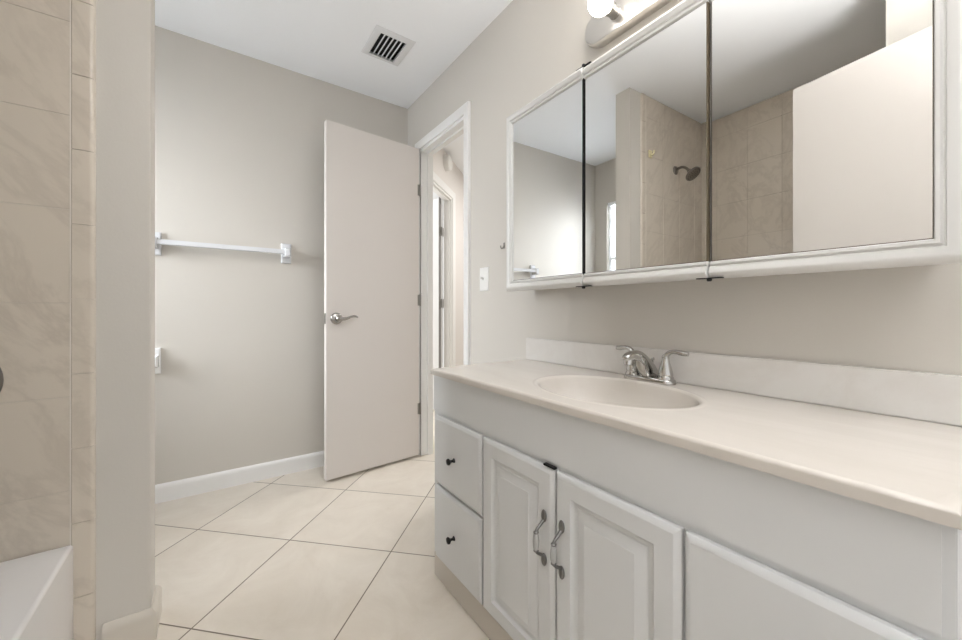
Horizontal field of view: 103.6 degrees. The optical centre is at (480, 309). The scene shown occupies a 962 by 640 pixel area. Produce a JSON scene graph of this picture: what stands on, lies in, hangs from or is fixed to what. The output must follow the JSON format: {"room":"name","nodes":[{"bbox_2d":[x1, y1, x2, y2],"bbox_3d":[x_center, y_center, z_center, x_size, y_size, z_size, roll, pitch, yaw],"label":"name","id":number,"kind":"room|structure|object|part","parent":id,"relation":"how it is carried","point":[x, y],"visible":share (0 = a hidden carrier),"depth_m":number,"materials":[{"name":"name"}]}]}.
{"room":"bathroom","nodes":[
{"label":"bathroom","id":0,"kind":"room"},
{"bbox_2d":[95,0,154,639],"bbox_3d":[-1.368,-0.230,0.910,0.879,2.400,0.106,0,0,-35],"label":"wall partition","id":1,"kind":"structure","parent":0,"point":[125,29],"depth_m":1.09,"materials":[{"name":"grey paint"}]},
{"bbox_2d":[0,0,69,561],"bbox_3d":[-1.401,-0.328,0.817,0.716,2.196,0.008,0,0,-35],"label":"tiled wall","id":2,"kind":"structure","parent":1,"relation":"attached to","point":[34,34],"depth_m":0.98,"materials":[{"name":"tile"}]},
{"bbox_2d":[0,368,3,391],"bbox_3d":[-1.257,0.175,0.873,0.184,0.184,0.064,0,0,-35],"label":"shower valve","id":3,"kind":"object","parent":2,"relation":"attached to","point":[1,372],"visible":1,"depth_m":0.95,"materials":[{"name":"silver metal"}]},
{"bbox_2d":[70,0,95,639],"bbox_3d":[-1.089,-0.230,1.036,0.048,2.392,0.010,0,0,-35],"label":"trim","id":4,"kind":"structure","parent":1,"relation":"attached to","point":[82,12],"depth_m":1.03,"materials":[{"name":"tile"}]},
{"bbox_2d":[102,585,161,639],"bbox_3d":[-1.353,0.925,0.920,0.874,0.089,0.137,0,0,-35],"label":"baseboard","id":5,"kind":"structure","parent":1,"relation":"attached to","point":[144,624],"depth_m":1.10,"materials":[{"name":"beige paint"}]},
{"bbox_2d":[155,26,407,484],"bbox_3d":[-1.481,-0.230,2.076,2.280,2.400,0.100,0,0,-35],"label":"wall","id":6,"kind":"structure","parent":0,"point":[239,138],"depth_m":2.10,"materials":[{"name":"grey paint"}]},
{"bbox_2d":[155,348,160,373],"bbox_3d":[-1.685,0.255,1.834,0.204,0.130,0.060,0,0,-35],"label":"toilet paper holder","id":7,"kind":"object","parent":6,"relation":"attached to","point":[157,350],"visible":0.09,"depth_m":1.90,"materials":[{"name":"white ceramic"}]},
{"bbox_2d":[155,232,290,263],"bbox_3d":[-1.376,-0.333,2.043,0.647,0.116,0.075,0,0,-35],"label":"towel bar","id":8,"kind":"object","parent":6,"relation":"attached to","point":[285,251],"visible":0.71,"depth_m":2.01,"materials":[{"name":"white"}]},
{"bbox_2d":[155,451,323,503],"bbox_3d":[-1.399,0.924,2.064,2.160,0.091,0.014,0,0,-35],"label":"baseboard","id":9,"kind":"structure","parent":6,"relation":"attached to","point":[164,492],"depth_m":2.09,"materials":[{"name":"white paint"}]},
{"bbox_2d":[155,409,489,639],"bbox_3d":[0.113,1.020,1.918,4.800,0.100,7.400,0,0,-35],"label":"floor","id":10,"kind":"structure","parent":0,"point":[302,555],"depth_m":1.46,"materials":[{"name":"tile"}]},
{"bbox_2d":[0,545,72,639],"bbox_3d":[-1.081,0.799,0.380,0.711,0.341,1.070,0,0,-35],"label":"bathtub","id":11,"kind":"object","parent":10,"relation":"on","point":[36,590],"visible":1,"depth_m":0.89,"materials":[{"name":"white ceramic"}]},
{"bbox_2d":[434,375,961,639],"bbox_3d":[0.343,0.602,1.022,0.516,0.736,1.198,0,0,-35],"label":"bathroom vanity","id":12,"kind":"object","parent":10,"relation":"on","point":[550,524],"visible":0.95,"depth_m":0.70,"materials":[{"name":"grey paint"}]},
{"bbox_3d":[-0.100,0.752,1.239,0.028,0.022,0.022,0,0,-35],"label":"knob","id":13,"kind":"part","parent":12,"relation":"part of","materials":[{"name":"black metal"}]},
{"bbox_3d":[-0.100,0.496,1.239,0.028,0.022,0.022,0,0,-35],"label":"knob","id":14,"kind":"part","parent":12,"relation":"part of","materials":[{"name":"black metal"}]},
{"bbox_3d":[-0.079,0.752,1.247,0.016,0.256,0.286,0,0,-35],"label":"drawer","id":15,"kind":"part","parent":12,"relation":"part of","materials":[{"name":"grey paint"}]},
{"bbox_3d":[-0.079,0.496,1.247,0.016,0.240,0.286,0,0,-35],"label":"drawer","id":16,"kind":"part","parent":12,"relation":"part of","materials":[{"name":"grey paint"}]},
{"bbox_3d":[0.092,0.628,1.006,0.016,0.504,0.288,0,0,-35],"label":"door","id":17,"kind":"part","parent":12,"relation":"part of","materials":[{"name":"grey paint"}]},
{"bbox_3d":[0.139,0.587,0.897,0.037,0.048,0.017,0,0,-35],"label":"handle mount","id":18,"kind":"part","parent":12,"relation":"part of","materials":[{"name":"grey metal"}]},
{"bbox_3d":[0.139,0.501,0.897,0.037,0.048,0.017,0,0,-35],"label":"handle mount","id":19,"kind":"part","parent":12,"relation":"part of","materials":[{"name":"grey metal"}]},
{"bbox_3d":[0.172,0.587,0.852,0.037,0.048,0.017,0,0,-35],"label":"handle mount","id":20,"kind":"part","parent":12,"relation":"part of","materials":[{"name":"grey metal"}]},
{"bbox_3d":[0.172,0.501,0.852,0.037,0.048,0.017,0,0,-35],"label":"handle mount","id":21,"kind":"part","parent":12,"relation":"part of","materials":[{"name":"grey metal"}]},
{"bbox_3d":[0.261,0.628,0.767,0.016,0.504,0.288,0,0,-35],"label":"door","id":22,"kind":"part","parent":12,"relation":"part of","materials":[{"name":"grey paint"}]},
{"bbox_2d":[431,338,961,529],"bbox_3d":[0.359,0.231,1.032,0.480,0.220,1.203,0,0,-35],"label":"countertop","id":23,"kind":"structure","parent":12,"relation":"on","point":[891,439],"depth_m":0.75,"materials":[{"name":"stone"}]},
{"bbox_2d":[539,377,698,408],"bbox_3d":[0.347,0.279,1.020,0.316,0.124,0.436,0,0,-35],"label":"sink basin","id":24,"kind":"object","parent":23,"relation":"in","point":[608,392],"depth_m":1.14,"materials":[{"name":"ceramic"}]},
{"bbox_2d":[616,345,688,385],"bbox_3d":[0.465,0.162,1.108,0.147,0.101,0.228,0,0,-35],"label":"faucet","id":25,"kind":"object","parent":23,"relation":"on","point":[640,367],"visible":1,"depth_m":1.09,"materials":[{"name":"silver metal"}]},
{"bbox_3d":[0.461,0.129,1.200,0.020,0.035,0.072,0,0,-28],"label":"lever handle","id":26,"kind":"part","parent":25,"relation":"part of","materials":[{"name":"silver metal"}]},
{"bbox_3d":[0.473,0.170,1.177,0.045,0.063,0.045,0,0,-35],"label":"handle","id":27,"kind":"part","parent":25,"relation":"part of","materials":[{"name":"silver metal"}]},
{"bbox_3d":[0.464,0.158,1.108,0.146,0.084,0.041,0,0,-35],"label":"spout","id":28,"kind":"part","parent":25,"relation":"part of","materials":[{"name":"silver metal"}]},
{"bbox_3d":[0.503,0.204,1.135,0.054,0.017,0.158,0,0,-35],"label":"plate","id":29,"kind":"part","parent":25,"relation":"part of","materials":[{"name":"silver metal"}]},
{"bbox_3d":[0.532,0.170,1.093,0.045,0.063,0.045,0,0,-35],"label":"handle","id":30,"kind":"part","parent":25,"relation":"part of","materials":[{"name":"silver metal"}]},
{"bbox_3d":[0.550,0.129,1.074,0.020,0.035,0.072,0,0,-42],"label":"lever handle","id":31,"kind":"part","parent":25,"relation":"part of","materials":[{"name":"silver metal"}]},
{"bbox_3d":[0.430,0.496,0.528,0.016,0.240,0.282,0,0,-35],"label":"drawer","id":32,"kind":"part","parent":12,"relation":"part of","materials":[{"name":"grey paint"}]},
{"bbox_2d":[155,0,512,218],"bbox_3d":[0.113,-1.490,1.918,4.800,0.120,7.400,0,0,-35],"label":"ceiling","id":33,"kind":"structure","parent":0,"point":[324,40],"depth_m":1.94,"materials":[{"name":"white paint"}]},
{"bbox_2d":[361,24,415,65],"bbox_3d":[-0.505,-1.435,2.057,0.216,0.031,0.242,0,0,-35],"label":"ceiling vent","id":34,"kind":"object","parent":33,"relation":"in","point":[382,41],"visible":1,"depth_m":2.05,"materials":[{"name":"white metal"}]},
{"bbox_2d":[433,148,463,365],"bbox_3d":[-0.281,-0.230,3.776,0.080,2.400,2.070,0,0,13],"label":"wall","id":35,"kind":"structure","parent":0,"point":[454,179],"depth_m":3.83,"materials":[{"name":"white paint"}]},
{"bbox_2d":[433,199,442,408],"bbox_3d":[-0.681,-0.055,3.788,0.701,2.018,0.141,0,0,37],"label":"door","id":36,"kind":"structure","parent":35,"relation":"in","point":[435,201],"depth_m":3.63,"materials":[{"name":"white paint"}]},
{"bbox_2d":[433,171,455,367],"bbox_3d":[-0.405,-0.080,3.258,0.121,2.100,0.895,0,0,13],"label":"door frame","id":37,"kind":"structure","parent":35,"relation":"attached to","point":[440,188],"depth_m":3.61,"materials":[{"name":"white paint"}]},
{"bbox_2d":[443,155,452,170],"bbox_3d":[-0.295,-1.330,3.425,0.052,0.140,0.140,0,0,13],"label":"smoke detector","id":38,"kind":"object","parent":35,"relation":"attached to","point":[447,160],"visible":1,"depth_m":3.38,"materials":[{"name":"white plastic"}]},
{"bbox_2d":[408,0,961,374],"bbox_3d":[0.280,-0.230,1.637,0.088,2.400,2.850,0,0,-35],"label":"wall","id":39,"kind":"structure","parent":0,"point":[896,318],"depth_m":1.26,"materials":[{"name":"grey paint"}]},
{"bbox_2d":[324,120,420,480],"bbox_3d":[-0.633,-0.055,2.309,0.611,2.018,0.148,0,0,-35],"label":"door","id":40,"kind":"structure","parent":39,"relation":"in","point":[372,188],"depth_m":2.28,"materials":[{"name":"paint"}]},
{"bbox_3d":[-0.756,0.046,2.145,0.125,0.033,0.022,0,0,-35],"label":"lever","id":41,"kind":"part","parent":40,"relation":"part of","materials":[{"name":"silver metal"}]},
{"bbox_2d":[415,101,470,455],"bbox_3d":[-0.211,-0.076,2.331,0.122,2.093,0.662,0,0,-35],"label":"door frame","id":42,"kind":"structure","parent":39,"relation":"attached to","point":[458,123],"depth_m":2.53,"materials":[{"name":"white paint"}]},
{"bbox_2d":[480,267,488,290],"bbox_3d":[0.007,-0.157,1.925,0.025,0.120,0.072,0,0,-35],"label":"light switch","id":43,"kind":"object","parent":39,"relation":"attached to","point":[484,272],"visible":1,"depth_m":1.92,"materials":[{"name":"white plastic"}]},
{"bbox_2d":[585,0,671,47],"bbox_3d":[0.511,-0.982,1.094,0.161,0.112,0.595,0,0,-35],"label":"vanity light bar","id":44,"kind":"object","parent":39,"relation":"attached to","point":[610,19],"visible":1,"depth_m":1.23,"materials":[{"name":"silver metal"}]},
{"bbox_3d":[0.382,-0.982,1.208,0.082,0.079,0.079,0,0,-35],"label":"globe bulb","id":45,"kind":"part","parent":44,"relation":"part of","materials":[{"name":"white glass"}]},
{"bbox_2d":[605,1,620,19],"bbox_3d":[0.427,-0.982,1.240,0.043,0.043,0.043,0,0,-35],"label":"socket","id":46,"kind":"object","parent":44,"relation":"attached to","point":[614,13],"depth_m":1.23,"materials":[{"name":"silver metal"}]},
{"bbox_2d":[506,0,961,291],"bbox_3d":[0.495,-0.442,1.128,0.146,0.742,1.195,0,0,-35],"label":"medicine cabinet","id":47,"kind":"object","parent":39,"relation":"attached to","point":[719,139],"visible":1,"depth_m":0.87,"materials":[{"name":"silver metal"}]},
{"bbox_3d":[0.225,-0.441,1.420,0.030,0.727,0.407,0,0,-34],"label":"mirror door","id":48,"kind":"part","parent":47,"relation":"part of","materials":[{"name":"white paint"}]},
{"bbox_2d":[513,80,582,279],"bbox_3d":[0.234,-0.441,1.401,0.004,0.638,0.361,0,0,-34],"label":"mirror glass","id":49,"kind":"object","parent":47,"relation":"attached to","point":[548,141],"depth_m":1.38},
{"bbox_2d":[586,2,706,272],"bbox_3d":[0.452,-0.441,1.093,0.004,0.638,0.378,0,0,-34],"label":"mirror glass","id":50,"kind":"object","parent":47,"relation":"attached to","point":[646,104],"depth_m":1.06,"materials":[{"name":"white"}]},
{"bbox_3d":[0.455,-0.441,1.095,0.030,0.727,0.383,0,0,-34],"label":"mirror door","id":51,"kind":"part","parent":47,"relation":"part of","materials":[{"name":"white paint"}]},
{"bbox_2d":[712,0,932,260],"bbox_3d":[0.668,-0.441,0.788,0.004,0.638,0.351,0,0,-34],"label":"mirror glass","id":52,"kind":"object","parent":47,"relation":"attached to","point":[822,110],"depth_m":0.76,"materials":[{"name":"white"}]},
{"bbox_3d":[0.682,-0.441,0.773,0.030,0.727,0.399,0,0,-34],"label":"mirror door","id":53,"kind":"part","parent":47,"relation":"part of","materials":[{"name":"white paint"}]},
{"bbox_2d":[526,338,961,426],"bbox_3d":[0.548,0.167,1.164,0.018,0.093,1.201,0,0,-35],"label":"backsplash","id":54,"kind":"structure","parent":39,"relation":"attached to","point":[923,396],"depth_m":0.87,"materials":[{"name":"stone"}]}
]}

